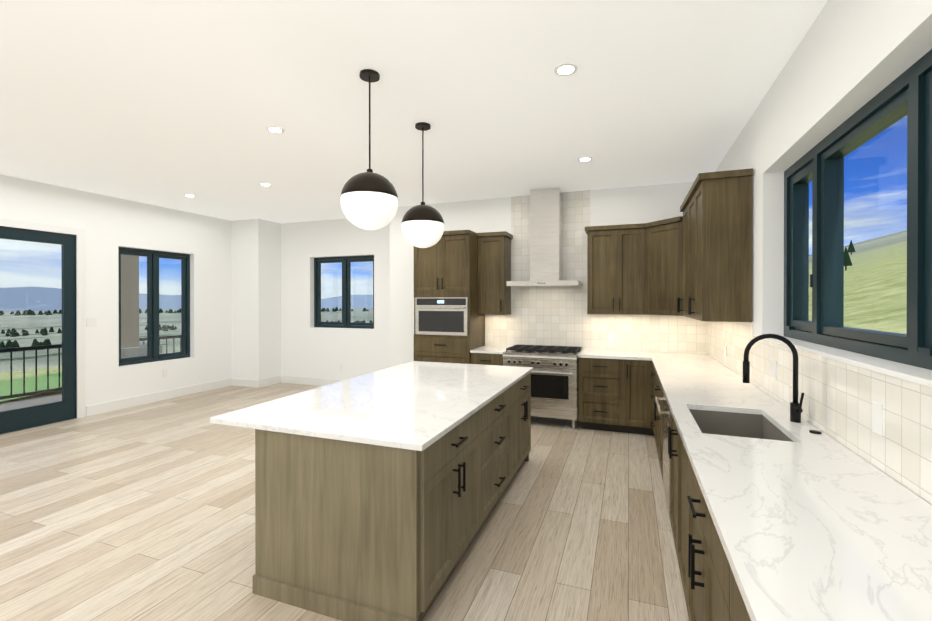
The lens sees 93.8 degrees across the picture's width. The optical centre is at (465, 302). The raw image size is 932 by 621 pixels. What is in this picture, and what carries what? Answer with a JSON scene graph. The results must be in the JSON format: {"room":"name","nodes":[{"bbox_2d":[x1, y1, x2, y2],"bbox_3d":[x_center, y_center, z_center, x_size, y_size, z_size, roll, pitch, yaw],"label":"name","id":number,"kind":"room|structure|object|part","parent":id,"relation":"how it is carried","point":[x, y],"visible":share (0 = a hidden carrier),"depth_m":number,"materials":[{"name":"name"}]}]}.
{"room":"kitchen","nodes":[
{"label":"kitchen","id":0,"kind":"room"},
{"bbox_2d":[0,174,231,415],"bbox_3d":[-5.695,-0.025,4.790,0.220,3.150,8.640,0,0,20],"label":"wall","id":1,"kind":"structure","parent":0,"point":[109,223],"depth_m":6.45,"materials":[{"name":"white paint"}]},
{"bbox_2d":[0,227,75,433],"bbox_3d":[-5.362,0.325,5.398,0.095,2.430,0.906,0,0,20],"label":"door","id":2,"kind":"structure","parent":1,"relation":"in","point":[25,417],"depth_m":5.70,"materials":[{"name":"teal"}]},
{"bbox_2d":[0,238,62,410],"bbox_3d":[-5.386,0.268,5.401,0.008,2.045,0.646,0,0,20],"label":"glass pane","id":3,"kind":"object","parent":2,"relation":"attached to","point":[30,330],"depth_m":5.39,"materials":[{"name":"clear glass"}]},
{"bbox_2d":[0,218,84,434],"bbox_3d":[-5.421,0.290,5.414,0.178,2.555,1.090,0,0,20],"label":"door frame","id":4,"kind":"structure","parent":1,"relation":"attached to","point":[80,298],"depth_m":5.82,"materials":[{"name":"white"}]},
{"bbox_2d":[0,254,180,411],"bbox_3d":[-6.867,-0.002,5.440,2.430,3.700,9.480,0,0,20],"label":"deck","id":5,"kind":"object","parent":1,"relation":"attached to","point":[133,343],"depth_m":7.89,"materials":[{"name":"brown"}]},
{"bbox_3d":[-6.838,1.178,5.434,2.370,0.940,9.480,0,0,20],"label":"exterior railing","id":6,"kind":"part","parent":5,"relation":"part of","materials":[{"name":"black metal"}]},
{"bbox_2d":[118,247,189,365],"bbox_3d":[-4.941,0.058,6.894,0.102,1.750,1.170,0,0,20],"label":"window","id":7,"kind":"structure","parent":1,"relation":"in","point":[152,307],"depth_m":6.89,"materials":[{"name":"teal"}]},
{"bbox_2d":[86,378,230,415],"bbox_3d":[-4.746,1.472,7.003,0.016,0.140,2.320,0,0,20],"label":"baseboard","id":8,"kind":"structure","parent":1,"relation":"attached to","point":[99,408],"depth_m":6.75,"materials":[{"name":"white wood"}]},
{"bbox_2d":[163,369,166,376],"bbox_3d":[-4.779,1.123,6.928,0.006,0.120,0.070,0,0,20],"label":"outlet","id":9,"kind":"object","parent":1,"relation":"attached to","point":[165,370],"depth_m":6.93,"materials":[{"name":"white plastic"}]},
{"bbox_2d":[0,383,688,620],"bbox_3d":[-1.928,1.615,3.391,8.260,0.120,8.640,0,0,20],"label":"floor","id":10,"kind":"structure","parent":0,"point":[144,512],"depth_m":3.00,"materials":[{"name":"brown wood"}]},
{"bbox_2d":[246,369,532,620],"bbox_3d":[-0.233,1.113,3.294,1.035,0.886,2.434,0,0,20],"label":"kitchen island","id":11,"kind":"object","parent":10,"relation":"on","point":[378,494],"depth_m":2.20,"materials":[{"name":"brown wood"}]},
{"bbox_2d":[210,361,532,448],"bbox_3d":[-0.384,0.655,3.357,1.316,0.030,2.460,0,0,20],"label":"island countertop","id":12,"kind":"structure","parent":11,"relation":"on","point":[413,403],"depth_m":2.75,"materials":[{"name":"white stone"}]},
{"bbox_2d":[414,230,484,363],"bbox_3d":[-0.249,0.295,6.173,0.860,2.500,0.718,0,0,20],"label":"tall cabinet","id":13,"kind":"object","parent":10,"relation":"on","point":[449,323],"visible":0.56,"depth_m":5.88,"materials":[{"name":"brown wood"}]},
{"bbox_2d":[415,297,467,335],"bbox_3d":[-0.268,0.186,6.081,0.764,0.506,0.531,0,0,20],"label":"microwave","id":14,"kind":"object","parent":13,"relation":"in","point":[437,316],"depth_m":5.88,"materials":[{"name":"silver metal"}]},
{"bbox_2d":[471,354,503,365],"bbox_3d":[0.379,1.104,5.980,0.448,0.885,0.627,0,0,20],"label":"base cabinet","id":15,"kind":"object","parent":10,"relation":"on","point":[482,359],"depth_m":5.68,"materials":[{"name":"brown wood"}]},
{"bbox_2d":[470,346,507,353],"bbox_3d":[0.378,0.646,5.971,0.451,0.030,0.641,0,0,20],"label":"countertop","id":16,"kind":"structure","parent":15,"relation":"on","point":[484,349],"depth_m":5.74,"materials":[{"name":"white stone"}]},
{"bbox_2d":[503,344,581,428],"bbox_3d":[1.006,1.069,5.679,0.916,0.957,0.719,0,0,20],"label":"range","id":17,"kind":"object","parent":10,"relation":"on","point":[554,383],"visible":0.83,"depth_m":5.37,"materials":[{"name":"silver metal"}]},
{"bbox_2d":[578,358,625,432],"bbox_3d":[1.712,1.105,5.483,0.522,0.885,0.627,0,0,20],"label":"base cabinet","id":18,"kind":"object","parent":10,"relation":"on","point":[601,381],"depth_m":5.19,"materials":[{"name":"brown wood"}]},
{"bbox_2d":[578,350,649,361],"bbox_3d":[1.846,0.648,5.424,0.819,0.030,0.641,0,0,20],"label":"countertop","id":19,"kind":"structure","parent":18,"relation":"on","point":[635,356],"depth_m":5.30,"materials":[{"name":"white stone"}]},
{"bbox_2d":[626,358,649,434],"bbox_3d":[2.111,1.106,5.334,0.330,0.885,0.627,0,0,20],"label":"base cabinet","id":20,"kind":"object","parent":10,"relation":"on","point":[637,373],"depth_m":5.06,"materials":[{"name":"brown wood"}]},
{"bbox_2d":[650,362,653,435],"bbox_3d":[2.301,1.109,4.513,0.652,0.885,0.821,0,0,20],"label":"base cabinet","id":21,"kind":"object","parent":10,"relation":"on","point":[651,363],"depth_m":4.99,"materials":[{"name":"brown wood"}]},
{"bbox_2d":[654,374,661,473],"bbox_3d":[2.020,1.112,3.750,0.646,0.885,0.804,0,0,20],"label":"base cabinet","id":22,"kind":"object","parent":10,"relation":"on","point":[657,389],"depth_m":3.91,"materials":[{"name":"brown wood"}]},
{"bbox_2d":[662,394,681,496],"bbox_3d":[1.621,1.117,3.149,0.322,0.879,0.593,0,0,20],"label":"base cabinet","id":23,"kind":"object","parent":10,"relation":"on","point":[669,431],"depth_m":3.24,"materials":[{"name":"brown wood"}]},
{"bbox_2d":[655,392,669,517],"bbox_3d":[1.591,1.061,3.160,0.386,0.769,0.592,0,0,20],"label":"dishwasher","id":24,"kind":"object","parent":23,"relation":"in","point":[666,410],"depth_m":3.16,"materials":[{"name":"silver metal"}]},
{"bbox_2d":[666,442,681,579],"bbox_3d":[1.510,1.249,2.382,0.646,0.620,0.915,0,0,20],"label":"base cabinet","id":25,"kind":"object","parent":10,"relation":"on","point":[673,450],"depth_m":2.52,"materials":[{"name":"brown wood"}]},
{"bbox_2d":[682,450,721,620],"bbox_3d":[1.189,1.119,1.520,0.646,0.885,0.924,0,0,20],"label":"base cabinet","id":26,"kind":"object","parent":10,"relation":"on","point":[701,552],"depth_m":1.66,"materials":[{"name":"brown wood"}]},
{"bbox_2d":[650,352,931,620],"bbox_3d":[1.491,0.659,2.351,0.662,0.030,6.647,0,0,20],"label":"countertop","id":27,"kind":"structure","parent":26,"relation":"on","point":[806,531],"depth_m":1.31,"materials":[{"name":"white stone"}]},
{"bbox_2d":[690,406,801,441],"bbox_3d":[1.470,0.784,2.382,0.434,0.244,0.674,0,0,20],"label":"sink","id":28,"kind":"object","parent":27,"relation":"in","point":[744,423],"depth_m":2.65,"materials":[{"name":"grey metal"}]},
{"bbox_2d":[742,334,803,421],"bbox_3d":[1.666,0.407,2.369,0.270,0.473,0.105,0,0,20],"label":"faucet","id":29,"kind":"object","parent":27,"relation":"on","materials":[{"name":"black metal"}]},
{"bbox_2d":[722,554,749,620],"bbox_3d":[0.867,1.122,0.656,0.646,0.885,0.920,0,0,20],"label":"base cabinet","id":30,"kind":"object","parent":10,"relation":"on","point":[732,608],"depth_m":1.20,"materials":[{"name":"brown wood"}]},
{"bbox_2d":[0,0,827,222],"bbox_3d":[-1.928,-1.555,3.380,8.260,0.120,8.640,0,0,20],"label":"ceiling","id":31,"kind":"structure","parent":0,"point":[166,103],"depth_m":3.13,"materials":[{"name":"white paint"}]},
{"bbox_2d":[266,126,284,132],"bbox_3d":[-1.651,-1.494,3.771,0.148,0.006,0.146,0,0,20],"label":"recessed light","id":32,"kind":"object","parent":31,"relation":"in","point":[273,129],"depth_m":3.76,"materials":[{"name":"white"}]},
{"bbox_3d":[-1.652,-1.492,3.779,0.099,0.004,0.099,0,0,11],"label":"recessed ceiling light","id":33,"kind":"part","parent":32,"relation":"part of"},
{"bbox_2d":[340,69,397,229],"bbox_3d":[-0.630,-0.984,2.856,0.371,1.018,0.371,0,0,20],"label":"pendant light","id":34,"kind":"object","parent":31,"relation":"hanging from","point":[369,199],"visible":1,"depth_m":2.73,"materials":[{"name":"black"}]},
{"bbox_3d":[-0.630,-1.166,2.855,0.130,0.654,0.130,0,0,20],"label":"stem","id":35,"kind":"part","parent":34,"relation":"part of","materials":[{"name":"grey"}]},
{"bbox_3d":[-0.630,-0.659,2.857,0.368,0.368,0.368,0,0,20],"label":"globe","id":36,"kind":"part","parent":34,"relation":"part of","materials":[{"name":"white glass"}]},
{"bbox_2d":[401,122,443,247],"bbox_3d":[-0.364,-0.978,3.685,0.361,1.035,0.361,0,0,20],"label":"pendant light","id":37,"kind":"object","parent":31,"relation":"hanging from","point":[422,225],"visible":1,"depth_m":3.57,"materials":[{"name":"black"}]},
{"bbox_3d":[-0.364,-1.155,3.684,0.130,0.681,0.130,0,0,20],"label":"stem","id":38,"kind":"part","parent":37,"relation":"part of","materials":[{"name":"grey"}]},
{"bbox_3d":[-0.364,-0.640,3.686,0.358,0.358,0.358,0,0,20],"label":"globe","id":39,"kind":"part","parent":37,"relation":"part of","materials":[{"name":"white glass"}]},
{"bbox_2d":[554,63,577,75],"bbox_3d":[0.639,-1.490,2.792,0.146,0.006,0.154,0,0,20],"label":"recessed light","id":40,"kind":"object","parent":31,"relation":"in","point":[574,66],"depth_m":2.79,"materials":[{"name":"white"}]},
{"bbox_3d":[0.640,-1.489,2.796,0.099,0.004,0.099,0,0,11],"label":"recessed ceiling light","id":41,"kind":"part","parent":40,"relation":"part of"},
{"bbox_2d":[578,157,591,161],"bbox_3d":[1.244,-1.497,4.562,0.133,0.005,0.148,0,0,20],"label":"recessed light","id":42,"kind":"object","parent":31,"relation":"in","point":[590,158],"depth_m":4.53,"materials":[{"name":"white"}]},
{"bbox_2d":[232,181,693,379],"bbox_3d":[-0.543,-0.033,7.074,7.800,3.150,0.760,0,0,20],"label":"wall","id":43,"kind":"structure","parent":0,"point":[250,298],"depth_m":7.88,"materials":[{"name":"white paint"}]},
{"bbox_2d":[231,378,259,387],"bbox_3d":[-4.025,1.469,7.964,0.636,0.140,0.019,0,0,20],"label":"baseboard","id":44,"kind":"structure","parent":43,"relation":"attached to","point":[234,381],"depth_m":7.95,"materials":[{"name":"white wood"}]},
{"bbox_2d":[260,375,280,387],"bbox_3d":[-3.641,1.469,8.106,0.016,0.140,0.480,0,0,20],"label":"baseboard","id":45,"kind":"structure","parent":43,"relation":"attached to","point":[277,379],"depth_m":8.11,"materials":[{"name":"white wood"}]},
{"bbox_2d":[281,375,343,385],"bbox_3d":[-2.288,1.469,7.892,2.700,0.140,0.016,0,0,20],"label":"baseboard","id":46,"kind":"structure","parent":43,"relation":"attached to","point":[284,379],"depth_m":8.13,"materials":[{"name":"white"}]},
{"bbox_2d":[314,255,373,328],"bbox_3d":[-2.205,-0.186,8.023,1.380,1.310,0.102,0,0,20],"label":"window","id":47,"kind":"structure","parent":43,"relation":"in","point":[346,261],"depth_m":8.02,"materials":[{"name":"teal"}]},
{"bbox_2d":[488,333,492,340],"bbox_3d":[0.351,0.500,6.324,0.070,0.110,0.005,0,0,20],"label":"outlet","id":48,"kind":"object","parent":43,"relation":"attached to","point":[490,335],"depth_m":6.32,"materials":[{"name":"white plastic"}]},
{"bbox_2d":[477,232,512,314],"bbox_3d":[0.399,-0.394,6.117,0.386,1.120,0.346,0,0,20],"label":"upper cabinet","id":49,"kind":"object","parent":43,"relation":"attached to","point":[494,248],"depth_m":5.97,"materials":[{"name":"brown wood"}]},
{"bbox_2d":[506,187,581,286],"bbox_3d":[1.047,-0.857,5.781,0.916,1.287,0.518,0,0,20],"label":"range hood","id":50,"kind":"object","parent":43,"relation":"attached to","point":[546,215],"visible":1,"depth_m":5.74,"materials":[{"name":"silver metal"}]},
{"bbox_2d":[485,190,707,353],"bbox_3d":[1.623,-0.436,5.854,2.870,2.134,0.010,0,0,20],"label":"backsplash","id":51,"kind":"structure","parent":43,"relation":"attached to","point":[557,316],"depth_m":5.92,"materials":[{"name":"tile"}]},
{"bbox_2d":[609,334,613,342],"bbox_3d":[1.916,0.472,5.740,0.070,0.110,0.005,0,0,20],"label":"outlet","id":52,"kind":"object","parent":43,"relation":"attached to","point":[611,336],"depth_m":5.74,"materials":[{"name":"white plastic"}]},
{"bbox_2d":[585,224,644,314],"bbox_3d":[1.921,-0.402,5.549,0.701,1.100,0.346,0,0,20],"label":"upper cabinet","id":53,"kind":"object","parent":43,"relation":"attached to","point":[615,253],"depth_m":5.39,"materials":[{"name":"brown wood"}]},
{"bbox_2d":[645,216,680,315],"bbox_3d":[2.295,-0.402,5.041,0.379,1.098,0.379,0,0,20],"label":"upper cabinet","id":54,"kind":"object","parent":43,"relation":"attached to","point":[662,237],"depth_m":5.06,"materials":[{"name":"brown wood"}]},
{"bbox_2d":[715,0,931,504],"bbox_3d":[1.838,-0.015,1.981,0.220,3.150,8.640,0,0,20],"label":"wall","id":55,"kind":"structure","parent":0,"point":[852,50],"depth_m":2.39,"materials":[{"name":"white paint"}]},
{"bbox_2d":[681,204,684,315],"bbox_3d":[2.478,-0.449,4.543,0.346,1.200,0.449,0,0,20],"label":"upper cabinet","id":56,"kind":"object","parent":55,"relation":"attached to","point":[683,205],"depth_m":4.76,"materials":[{"name":"brown wood"}]},
{"bbox_2d":[685,168,752,321],"bbox_3d":[2.242,-0.447,3.911,0.346,1.200,0.900,0,0,20],"label":"upper cabinet","id":57,"kind":"object","parent":55,"relation":"attached to","point":[694,261],"depth_m":3.50,"materials":[{"name":"brown wood"}]},
{"bbox_2d":[770,359,776,379],"bbox_3d":[2.055,0.447,2.915,0.005,0.120,0.120,0,0,20],"label":"outlet","id":58,"kind":"object","parent":55,"relation":"attached to","point":[773,364],"depth_m":2.91,"materials":[{"name":"white plastic"}]},
{"bbox_2d":[708,321,931,503],"bbox_3d":[1.809,0.402,2.234,0.010,0.485,6.650,0,0,20],"label":"backsplash","id":59,"kind":"structure","parent":55,"relation":"attached to","point":[839,397],"depth_m":1.90,"materials":[{"name":"tile"}]},
{"bbox_2d":[763,49,931,387],"bbox_3d":[1.926,-0.336,2.177,0.274,1.210,2.110,0,0,20],"label":"window","id":60,"kind":"structure","parent":55,"relation":"in","point":[907,93],"depth_m":2.17,"materials":[{"name":"teal"}]},
{"bbox_3d":[2.005,-0.346,2.147,0.006,0.980,1.850,0,0,20],"label":"glass","id":61,"kind":"part","parent":60,"relation":"part of","materials":[{"name":"clear glass"}]},
{"bbox_2d":[872,401,882,435],"bbox_3d":[1.601,0.451,1.698,0.005,0.120,0.070,0,0,20],"label":"outlet","id":62,"kind":"object","parent":55,"relation":"attached to","point":[877,418],"depth_m":1.69,"materials":[{"name":"white plastic"}]},
{"label":"outside","id":63,"kind":"structure","parent":0,"visible":0},
{"bbox_2d":[0,230,906,403],"bbox_3d":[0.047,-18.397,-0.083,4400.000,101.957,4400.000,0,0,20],"label":"landscape","id":64,"kind":"structure","parent":63,"point":[864,277],"depth_m":59.64,"materials":[{"name":"green plant"}]},
{"bbox_2d":[0,372,61,401],"bbox_3d":[-47.185,7.749,33.626,14.000,2.277,110.000,0,0,20],"label":"lawn","id":65,"kind":"structure","parent":64,"relation":"on","point":[40,382],"depth_m":44.28,"materials":[{"name":"green plant"}]},
{"bbox_2d":[0,287,372,310],"bbox_3d":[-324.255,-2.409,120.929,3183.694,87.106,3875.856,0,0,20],"label":"mountains","id":66,"kind":"structure","parent":64,"relation":"on","point":[31,293],"depth_m":1391.72,"materials":[{"name":"blue"}]},
{"bbox_2d":[0,240,855,349],"bbox_3d":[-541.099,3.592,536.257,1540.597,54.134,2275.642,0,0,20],"label":"trees","id":67,"kind":"object","parent":64,"relation":"on","point":[47,342],"depth_m":413.79,"materials":[{"name":"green plant"}]}
]}

